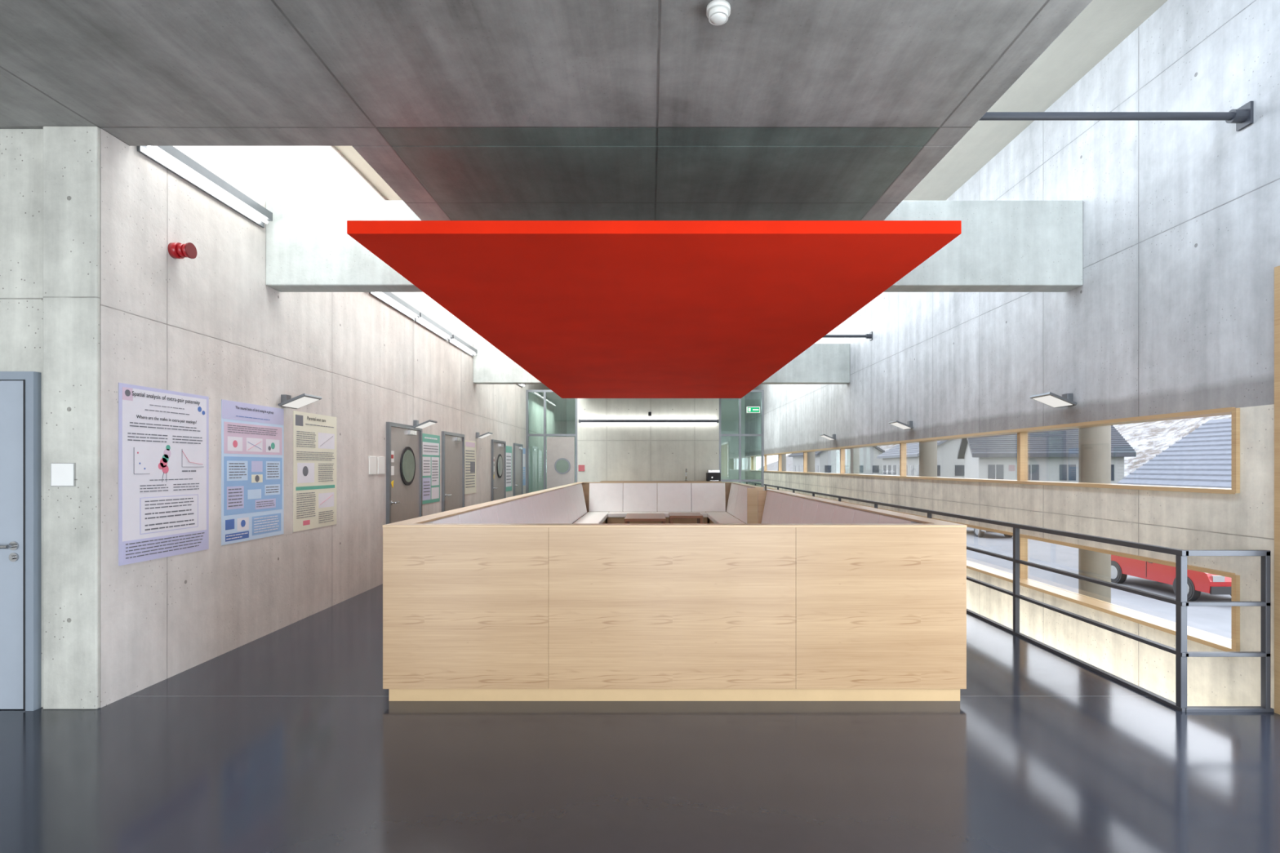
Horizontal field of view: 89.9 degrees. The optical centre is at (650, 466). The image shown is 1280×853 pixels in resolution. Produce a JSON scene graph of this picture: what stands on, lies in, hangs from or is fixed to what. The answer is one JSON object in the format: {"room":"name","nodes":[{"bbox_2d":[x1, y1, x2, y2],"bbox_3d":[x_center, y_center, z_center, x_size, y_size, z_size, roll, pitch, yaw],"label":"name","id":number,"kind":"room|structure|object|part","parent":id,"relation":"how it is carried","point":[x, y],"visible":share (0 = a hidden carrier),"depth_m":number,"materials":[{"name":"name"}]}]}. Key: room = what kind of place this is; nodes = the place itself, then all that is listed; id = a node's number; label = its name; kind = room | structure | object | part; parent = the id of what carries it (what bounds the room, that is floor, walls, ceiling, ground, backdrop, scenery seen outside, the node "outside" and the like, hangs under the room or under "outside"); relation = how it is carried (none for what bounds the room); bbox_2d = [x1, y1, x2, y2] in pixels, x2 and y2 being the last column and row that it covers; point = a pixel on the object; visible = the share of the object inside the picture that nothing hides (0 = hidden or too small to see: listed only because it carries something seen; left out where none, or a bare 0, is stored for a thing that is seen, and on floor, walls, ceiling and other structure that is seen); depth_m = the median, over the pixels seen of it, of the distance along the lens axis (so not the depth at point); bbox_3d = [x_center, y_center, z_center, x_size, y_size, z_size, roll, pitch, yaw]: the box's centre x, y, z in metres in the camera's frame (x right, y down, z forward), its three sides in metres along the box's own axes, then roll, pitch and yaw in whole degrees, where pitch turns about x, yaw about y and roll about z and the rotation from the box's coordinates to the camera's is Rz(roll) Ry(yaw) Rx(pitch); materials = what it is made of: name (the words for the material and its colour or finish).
{"room":"reception lobby","nodes":[
{"label":"reception lobby","id":0,"kind":"room"},
{"bbox_2d":[0,126,100,709],"bbox_3d":[-5.355,-0.298,4.098,3.890,3.596,0.305,0,0,0],"label":"wall","id":1,"kind":"structure","parent":0,"point":[50,176],"depth_m":3.94,"materials":[{"name":"concrete"}]},
{"bbox_2d":[0,371,41,711],"bbox_3d":[-4.315,0.460,3.925,1.070,2.080,0.101,0,0,0],"label":"door","id":2,"kind":"structure","parent":1,"relation":"in","point":[20,392],"depth_m":3.94,"materials":[{"name":"blue metal"}]},
{"bbox_2d":[50,462,75,486],"bbox_3d":[-3.611,0.052,3.939,0.146,0.145,0.012,0,0,0],"label":"light switch","id":3,"kind":"object","parent":1,"relation":"attached to","point":[62,474],"visible":1,"depth_m":3.93,"materials":[{"name":"plastic"}]},
{"bbox_2d":[99,128,566,707],"bbox_3d":[-3.560,-0.975,14.988,0.300,4.950,22.024,0,0,0],"label":"wall","id":4,"kind":"structure","parent":0,"point":[211,325],"depth_m":5.43,"materials":[{"name":"concrete"}]},
{"bbox_2d":[118,382,208,565],"bbox_3d":[-3.406,0.052,4.522,0.006,1.175,0.833,0,0,0],"label":"poster","id":5,"kind":"object","parent":4,"relation":"attached to","point":[163,435],"visible":1,"depth_m":4.45,"materials":[{"name":"paper"}]},
{"bbox_2d":[167,242,196,258],"bbox_3d":[-3.345,-1.540,4.580,0.130,0.109,0.109,0,0,0],"label":"fire alarm","id":6,"kind":"object","parent":4,"relation":"attached to","point":[175,250],"visible":1,"depth_m":4.54,"materials":[{"name":"red plastic"}]},
{"bbox_2d":[137,146,272,227],"bbox_3d":[-3.360,-2.155,4.935,0.090,0.130,1.370,0,0,0],"label":"linear light fixture","id":7,"kind":"object","parent":4,"relation":"attached to","point":[170,157],"visible":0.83,"depth_m":4.83,"materials":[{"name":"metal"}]},
{"bbox_2d":[221,399,284,545],"bbox_3d":[-3.406,0.050,5.519,0.006,1.160,0.860,0,0,0],"label":"poster","id":8,"kind":"object","parent":4,"relation":"attached to","point":[252,435],"visible":1,"depth_m":5.46,"materials":[{"name":"paper"}]},
{"bbox_2d":[278,393,322,408],"bbox_3d":[-3.268,-0.601,5.950,0.284,0.117,0.300,0,0,0],"label":"wall lamp","id":9,"kind":"object","parent":4,"relation":"attached to","point":[304,399],"visible":1,"depth_m":5.91,"materials":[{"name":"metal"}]},
{"bbox_2d":[293,410,336,532],"bbox_3d":[-3.406,0.050,6.532,0.006,1.160,0.841,0,0,0],"label":"poster","id":10,"kind":"object","parent":4,"relation":"attached to","point":[314,435],"visible":1,"depth_m":6.49,"materials":[{"name":"paper"}]},
{"bbox_2d":[368,456,376,474],"bbox_3d":[-3.404,-0.010,7.850,0.012,0.220,0.200,0,0,0],"label":"wall plate","id":11,"kind":"object","parent":4,"relation":"attached to","point":[372,460],"visible":1,"depth_m":7.83,"materials":[{"name":"white plastic"}]},
{"bbox_2d":[377,456,385,474],"bbox_3d":[-3.404,-0.010,8.100,0.012,0.220,0.200,0,0,0],"label":"wall plate","id":12,"kind":"object","parent":4,"relation":"attached to","point":[380,460],"visible":1,"depth_m":8.07,"materials":[{"name":"white plastic"}]},
{"bbox_2d":[368,292,419,320],"bbox_3d":[-3.360,-2.155,8.475,0.090,0.130,1.450,0,0,0],"label":"linear light fixture","id":13,"kind":"object","parent":4,"relation":"attached to","point":[390,299],"visible":0.68,"depth_m":8.47,"materials":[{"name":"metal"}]},
{"bbox_2d":[386,422,422,524],"bbox_3d":[-3.370,0.465,8.855,0.081,2.070,1.190,0,0,0],"label":"door","id":14,"kind":"structure","parent":4,"relation":"in","point":[403,442],"depth_m":8.77,"materials":[{"name":"grey metal"}]},
{"bbox_2d":[413,419,437,429],"bbox_3d":[-3.268,-0.601,9.250,0.284,0.117,0.300,0,0,0],"label":"wall lamp","id":15,"kind":"object","parent":4,"relation":"attached to","point":[415,423],"visible":0.96,"depth_m":9.21,"materials":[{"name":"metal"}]},
{"bbox_2d":[422,433,439,504],"bbox_3d":[-3.406,0.040,9.941,0.005,1.060,0.829,0,0,0],"label":"poster","id":16,"kind":"object","parent":4,"relation":"attached to","point":[430,443],"visible":0.99,"depth_m":9.92,"materials":[{"name":"paper"}]},
{"bbox_2d":[414,312,452,341],"bbox_3d":[-3.360,-2.155,9.975,0.090,0.130,1.450,0,0,0],"label":"linear light fixture","id":17,"kind":"object","parent":4,"relation":"attached to","point":[423,320],"visible":0.92,"depth_m":9.86,"materials":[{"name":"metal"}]},
{"bbox_2d":[441,431,464,511],"bbox_3d":[-3.370,0.465,11.025,0.081,2.070,1.150,0,0,0],"label":"door","id":18,"kind":"structure","parent":4,"relation":"in","point":[452,443],"depth_m":10.97,"materials":[{"name":"grey metal"}]},
{"bbox_2d":[448,334,477,356],"bbox_3d":[-3.360,-2.155,11.525,0.090,0.130,1.450,0,0,0],"label":"linear light fixture","id":19,"kind":"object","parent":4,"relation":"attached to","point":[455,340],"visible":0.92,"depth_m":11.42,"materials":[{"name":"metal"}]},
{"bbox_2d":[464,440,475,494],"bbox_3d":[-3.406,0.020,12.112,0.005,1.000,0.794,0,0,0],"label":"poster","id":20,"kind":"object","parent":4,"relation":"attached to","point":[469,446],"visible":0.99,"depth_m":12.07,"materials":[{"name":"paper"}]},
{"bbox_2d":[475,431,493,438],"bbox_3d":[-3.268,-0.601,12.550,0.284,0.117,0.300,0,0,0],"label":"wall lamp","id":21,"kind":"object","parent":4,"relation":"attached to","point":[488,433],"visible":1,"depth_m":12.51,"materials":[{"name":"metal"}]},
{"bbox_2d":[491,439,506,501],"bbox_3d":[-3.370,0.465,14.300,0.081,2.070,1.200,0,0,0],"label":"door","id":22,"kind":"structure","parent":4,"relation":"in","point":[498,447],"depth_m":14.27,"materials":[{"name":"grey metal"}]},
{"bbox_2d":[506,445,511,491],"bbox_3d":[-3.406,0.060,15.385,0.005,1.080,0.730,0,0,0],"label":"poster","id":23,"kind":"object","parent":4,"relation":"attached to","point":[508,449],"visible":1,"depth_m":15.41,"materials":[{"name":"paper"}]},
{"bbox_2d":[513,443,523,496],"bbox_3d":[-3.370,0.465,16.400,0.081,2.070,1.000,0,0,0],"label":"door","id":24,"kind":"structure","parent":4,"relation":"in","point":[517,448],"depth_m":16.38,"materials":[{"name":"grey metal"}]},
{"bbox_2d":[523,448,525,485],"bbox_3d":[-3.406,0.020,17.225,0.005,1.000,0.450,0,0,0],"label":"poster","id":25,"kind":"object","parent":4,"relation":"attached to","point":[524,449],"visible":0.77,"depth_m":17.31,"materials":[{"name":"paper"}]},
{"bbox_2d":[0,0,1092,220],"bbox_3d":[-2.654,-2.296,10.350,9.293,0.400,31.300,0,0,0],"label":"ceiling","id":26,"kind":"structure","parent":0,"point":[466,109],"depth_m":3.56,"materials":[{"name":"concrete"}]},
{"bbox_2d":[346,220,961,398],"bbox_3d":[0.022,-1.788,9.040,3.915,0.616,9.920,0,0,0],"label":"panel","id":27,"kind":"object","parent":26,"relation":"hanging from","point":[588,308],"visible":1,"depth_m":5.22,"materials":[{"name":"paint"}]},
{"bbox_2d":[706,0,730,25],"bbox_3d":[0.310,-2.063,2.930,0.110,0.065,0.110,0,0,0],"label":"smoke detector","id":28,"kind":"object","parent":26,"relation":"attached to","point":[717,11],"visible":1,"depth_m":2.90,"materials":[{"name":"white plastic"}]},
{"bbox_2d":[0,584,1279,852],"bbox_3d":[-1.735,1.675,10.350,11.130,0.350,31.300,0,0,0],"label":"floor","id":29,"kind":"structure","parent":0,"point":[291,739],"depth_m":3.22,"materials":[{"name":"plastic"}]},
{"bbox_2d":[624,513,666,523],"bbox_3d":[-0.100,1.225,12.200,0.750,0.550,1.300,0,0,0],"label":"table","id":30,"kind":"object","parent":29,"relation":"on","point":[628,517],"visible":0.43,"depth_m":11.74,"materials":[{"name":"brown wood"}]},
{"bbox_2d":[600,480,721,482],"bbox_3d":[0.270,0.950,17.095,3.180,1.100,0.790,0,0,0],"label":"countertop","id":31,"kind":"structure","parent":29,"relation":"on","point":[601,481],"depth_m":16.70,"materials":[{"name":"white paint"}]},
{"bbox_2d":[706,470,720,481],"bbox_3d":[1.675,0.250,17.060,0.350,0.300,0.480,0,0,0],"label":"coffee machine","id":32,"kind":"object","parent":31,"relation":"on","point":[711,475],"visible":0.98,"depth_m":16.90,"materials":[{"name":"plastic"}]},
{"bbox_2d":[382,482,966,701],"bbox_3d":[0.153,0.938,9.539,3.720,1.124,10.922,0,0,0],"label":"reception counter","id":33,"kind":"object","parent":29,"relation":"on","point":[548,594],"visible":0.99,"depth_m":4.08,"materials":[{"name":"brown wood"}]},
{"bbox_2d":[668,512,702,523],"bbox_3d":[0.650,1.200,12.000,0.600,0.600,0.800,0,0,0],"label":"table","id":34,"kind":"object","parent":29,"relation":"on","point":[699,516],"visible":0.44,"depth_m":11.68,"materials":[{"name":"brown wood"}]},
{"bbox_2d":[744,481,1274,712],"bbox_3d":[3.631,1.018,14.203,0.778,1.004,20.595,0,0,0],"label":"railing","id":35,"kind":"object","parent":29,"relation":"on","point":[1204,637],"depth_m":4.47,"materials":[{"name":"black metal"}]},
{"bbox_3d":[3.521,1.018,13.723,0.558,1.004,19.635,0,0,0],"label":"railing","id":36,"kind":"part","parent":35,"relation":"part of","materials":[{"name":"black metal"}]},
{"bbox_2d":[577,398,719,482],"bbox_3d":[-0.065,-0.298,17.650,3.870,3.596,0.300,0,0,0],"label":"wall","id":37,"kind":"structure","parent":0,"point":[606,451],"depth_m":17.50,"materials":[{"name":"concrete"}]},
{"bbox_2d":[525,390,577,493],"bbox_3d":[-2.705,-0.295,17.565,1.410,3.590,0.130,0,0,0],"label":"door","id":38,"kind":"structure","parent":37,"relation":"in","point":[560,450],"depth_m":17.52,"materials":[{"name":"metal"}]},
{"bbox_2d":[578,465,584,471],"bbox_3d":[-1.885,0.055,17.495,0.170,0.170,0.010,0,0,0],"label":"fire sign","id":39,"kind":"object","parent":37,"relation":"attached to","point":[581,468],"visible":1,"depth_m":17.49,"materials":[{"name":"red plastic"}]},
{"bbox_2d":[578,418,719,423],"bbox_3d":[-0.050,-1.224,17.425,3.800,0.142,0.130,0,0,0],"label":"linear light fixture","id":40,"kind":"object","parent":37,"relation":"attached to","point":[581,420],"visible":1,"depth_m":17.36,"materials":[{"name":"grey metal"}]},
{"bbox_2d":[719,390,764,490],"bbox_3d":[2.485,-0.295,17.590,1.230,3.590,0.080,0,0,0],"label":"window","id":41,"kind":"structure","parent":37,"relation":"in","point":[740,480],"depth_m":17.55,"materials":[{"name":"metal"}]},
{"bbox_2d":[746,406,759,413],"bbox_3d":[2.800,-1.535,17.490,0.360,0.170,0.100,0,0,0],"label":"exit sign","id":42,"kind":"object","parent":41,"relation":"attached to","point":[748,409],"visible":1,"depth_m":17.45,"materials":[{"name":"green plastic"}]},
{"bbox_2d":[566,395,745,484],"bbox_3d":[0.210,0.675,26.100,7.240,8.250,0.200,0,0,0],"label":"wall","id":43,"kind":"structure","parent":0,"point":[729,406],"depth_m":26.00,"materials":[{"name":"green glass"}]},
{"bbox_2d":[334,0,1167,200],"bbox_3d":[0.215,-3.550,10.350,7.830,0.200,31.300,0,0,0],"label":"roof","id":44,"kind":"structure","parent":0,"point":[1102,25],"depth_m":5.86,"materials":[{"name":"concrete"}]},
{"bbox_2d":[745,0,1279,709],"bbox_3d":[3.930,0.675,10.350,0.200,8.250,31.300,0,0,0],"label":"wall","id":45,"kind":"structure","parent":0,"point":[1172,311],"depth_m":5.18,"materials":[{"name":"concrete"}]},
{"bbox_2d":[473,343,849,384],"bbox_3d":[0.210,-1.978,12.415,7.240,0.755,0.230,0,0,0],"label":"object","id":46,"kind":"structure","parent":45,"relation":"attached to","point":[820,363],"depth_m":12.30,"materials":[{"name":"concrete"}]},
{"bbox_2d":[266,200,1083,292],"bbox_3d":[0.210,-1.978,5.785,7.240,0.755,0.230,0,0,0],"label":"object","id":47,"kind":"structure","parent":45,"relation":"attached to","point":[1002,246],"depth_m":5.67,"materials":[{"name":"concrete"}]},
{"bbox_2d":[819,434,835,439],"bbox_3d":[3.688,-0.601,13.300,0.284,0.117,0.300,0,0,0],"label":"wall lamp","id":48,"kind":"object","parent":45,"relation":"attached to","point":[833,436],"visible":1,"depth_m":13.26,"materials":[{"name":"metal"}]},
{"bbox_2d":[822,331,872,341],"bbox_3d":[2.912,-2.250,11.100,1.835,0.140,0.140,0,0,0],"label":"strut","id":49,"kind":"object","parent":45,"relation":"attached to","point":[869,335],"visible":0.63,"depth_m":11.08,"materials":[{"name":"grey paint"}]},
{"bbox_2d":[888,420,913,429],"bbox_3d":[3.688,-0.601,9.400,0.284,0.117,0.300,0,0,0],"label":"wall lamp","id":50,"kind":"object","parent":45,"relation":"attached to","point":[909,424],"visible":1,"depth_m":9.36,"materials":[{"name":"metal"}]},
{"bbox_2d":[750,407,1239,493],"bbox_3d":[3.913,-0.101,14.332,0.215,0.570,20.336,0,0,0],"label":"window","id":51,"kind":"structure","parent":45,"relation":"in","point":[1022,433],"depth_m":6.14,"materials":[{"name":"brown wood"}]},
{"bbox_2d":[1029,391,1076,408],"bbox_3d":[3.688,-0.601,5.850,0.284,0.117,0.300,0,0,0],"label":"wall lamp","id":52,"kind":"object","parent":45,"relation":"attached to","point":[1053,400],"visible":1,"depth_m":5.81,"materials":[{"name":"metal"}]},
{"bbox_2d":[979,101,1253,131],"bbox_3d":[2.912,-2.250,4.120,1.835,0.140,0.140,0,0,0],"label":"strut","id":53,"kind":"object","parent":45,"relation":"attached to","point":[1243,116],"visible":0.76,"depth_m":4.10,"materials":[{"name":"grey paint"}]},
{"bbox_2d":[1274,265,1279,715],"bbox_3d":[3.913,0.145,2.100,0.235,2.710,3.600,0,0,0],"label":"door frame","id":54,"kind":"structure","parent":45,"relation":"in","point":[1277,269],"depth_m":3.88,"materials":[{"name":"brown wood"}]},
{"label":"outside","id":55,"kind":"structure","parent":0,"visible":0},
{"bbox_2d":[766,488,1231,639],"bbox_3d":[82.025,3.700,100.000,155.950,0.200,320.000,0,0,0],"label":"ground","id":56,"kind":"structure","parent":55,"point":[1217,620],"depth_m":20.09,"materials":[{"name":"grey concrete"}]},
{"bbox_2d":[777,453,786,471],"bbox_3d":[4.330,-0.025,21.100,0.260,7.250,0.260,0,0,0],"label":"concrete column","id":57,"kind":"structure","parent":56,"relation":"on","point":[783,456],"depth_m":20.98,"materials":[{"name":"grey concrete"}]},
{"bbox_2d":[807,451,814,472],"bbox_3d":[4.330,-0.025,17.400,0.260,7.250,0.260,0,0,0],"label":"concrete column","id":58,"kind":"structure","parent":56,"relation":"on","point":[811,455],"depth_m":17.28,"materials":[{"name":"grey concrete"}]},
{"bbox_2d":[788,446,884,475],"bbox_3d":[30.000,-1.000,104.000,11.200,9.200,15.000,0,0,-4],"label":"house","id":59,"kind":"structure","parent":56,"relation":"on","point":[825,461],"depth_m":97.16,"materials":[{"name":"tile"}]},
{"bbox_2d":[846,447,859,474],"bbox_3d":[4.330,-0.025,13.700,0.260,7.250,0.260,0,0,0],"label":"concrete column","id":60,"kind":"structure","parent":56,"relation":"on","point":[852,454],"depth_m":13.59,"materials":[{"name":"grey concrete"}]},
{"bbox_2d":[876,438,964,478],"bbox_3d":[34.000,-0.600,74.000,11.200,8.400,17.000,0,0,6],"label":"house","id":61,"kind":"structure","parent":56,"relation":"on","point":[948,465],"depth_m":66.40,"materials":[{"name":"white paint"}]},
{"bbox_2d":[919,440,937,476],"bbox_3d":[4.330,-0.025,10.000,0.260,7.250,0.260,0,0,0],"label":"concrete column","id":62,"kind":"structure","parent":56,"relation":"on","point":[927,450],"depth_m":9.89,"materials":[{"name":"grey concrete"}]},
{"bbox_2d":[966,527,1013,537],"bbox_3d":[17.500,2.894,34.000,1.824,1.488,4.320,0,0,0],"label":"car","id":63,"kind":"object","parent":56,"relation":"on","point":[978,533],"visible":0.14,"depth_m":32.51,"materials":[{"name":"paint"}]},
{"bbox_2d":[957,425,1136,484],"bbox_3d":[30.000,0.000,50.000,10.000,7.200,10.200,0,0,20],"label":"house","id":64,"kind":"structure","parent":56,"relation":"on","point":[1053,455],"depth_m":46.51,"materials":[{"name":"paint"}]},
{"bbox_2d":[1078,425,1111,603],"bbox_3d":[4.330,-0.025,6.250,0.260,7.250,0.260,0,0,0],"label":"concrete column","id":65,"kind":"structure","parent":56,"relation":"on","point":[1094,442],"depth_m":6.14,"materials":[{"name":"grey concrete"}]},
{"bbox_2d":[1111,555,1231,601],"bbox_3d":[15.200,2.894,18.600,1.824,1.488,4.320,0,0,0],"label":"car","id":66,"kind":"object","parent":56,"relation":"on","point":[1197,582],"visible":0.39,"depth_m":17.79,"materials":[{"name":"paint"}]},
{"bbox_2d":[1117,417,1231,488],"bbox_3d":[34.000,0.200,29.000,11.200,6.800,20.000,0,0,0],"label":"roof","id":67,"kind":"structure","parent":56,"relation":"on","point":[1202,458],"depth_m":36.23,"materials":[{"name":"grey tile"}]},
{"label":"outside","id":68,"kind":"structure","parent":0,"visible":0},
{"bbox_2d":[758,414,1231,477],"bbox_3d":[105.000,-20.033,176.000,90.000,47.267,392.000,0,0,0],"label":"hillside","id":69,"kind":"structure","parent":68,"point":[1148,439],"depth_m":93.68,"materials":[{"name":"white snow"}]}
]}

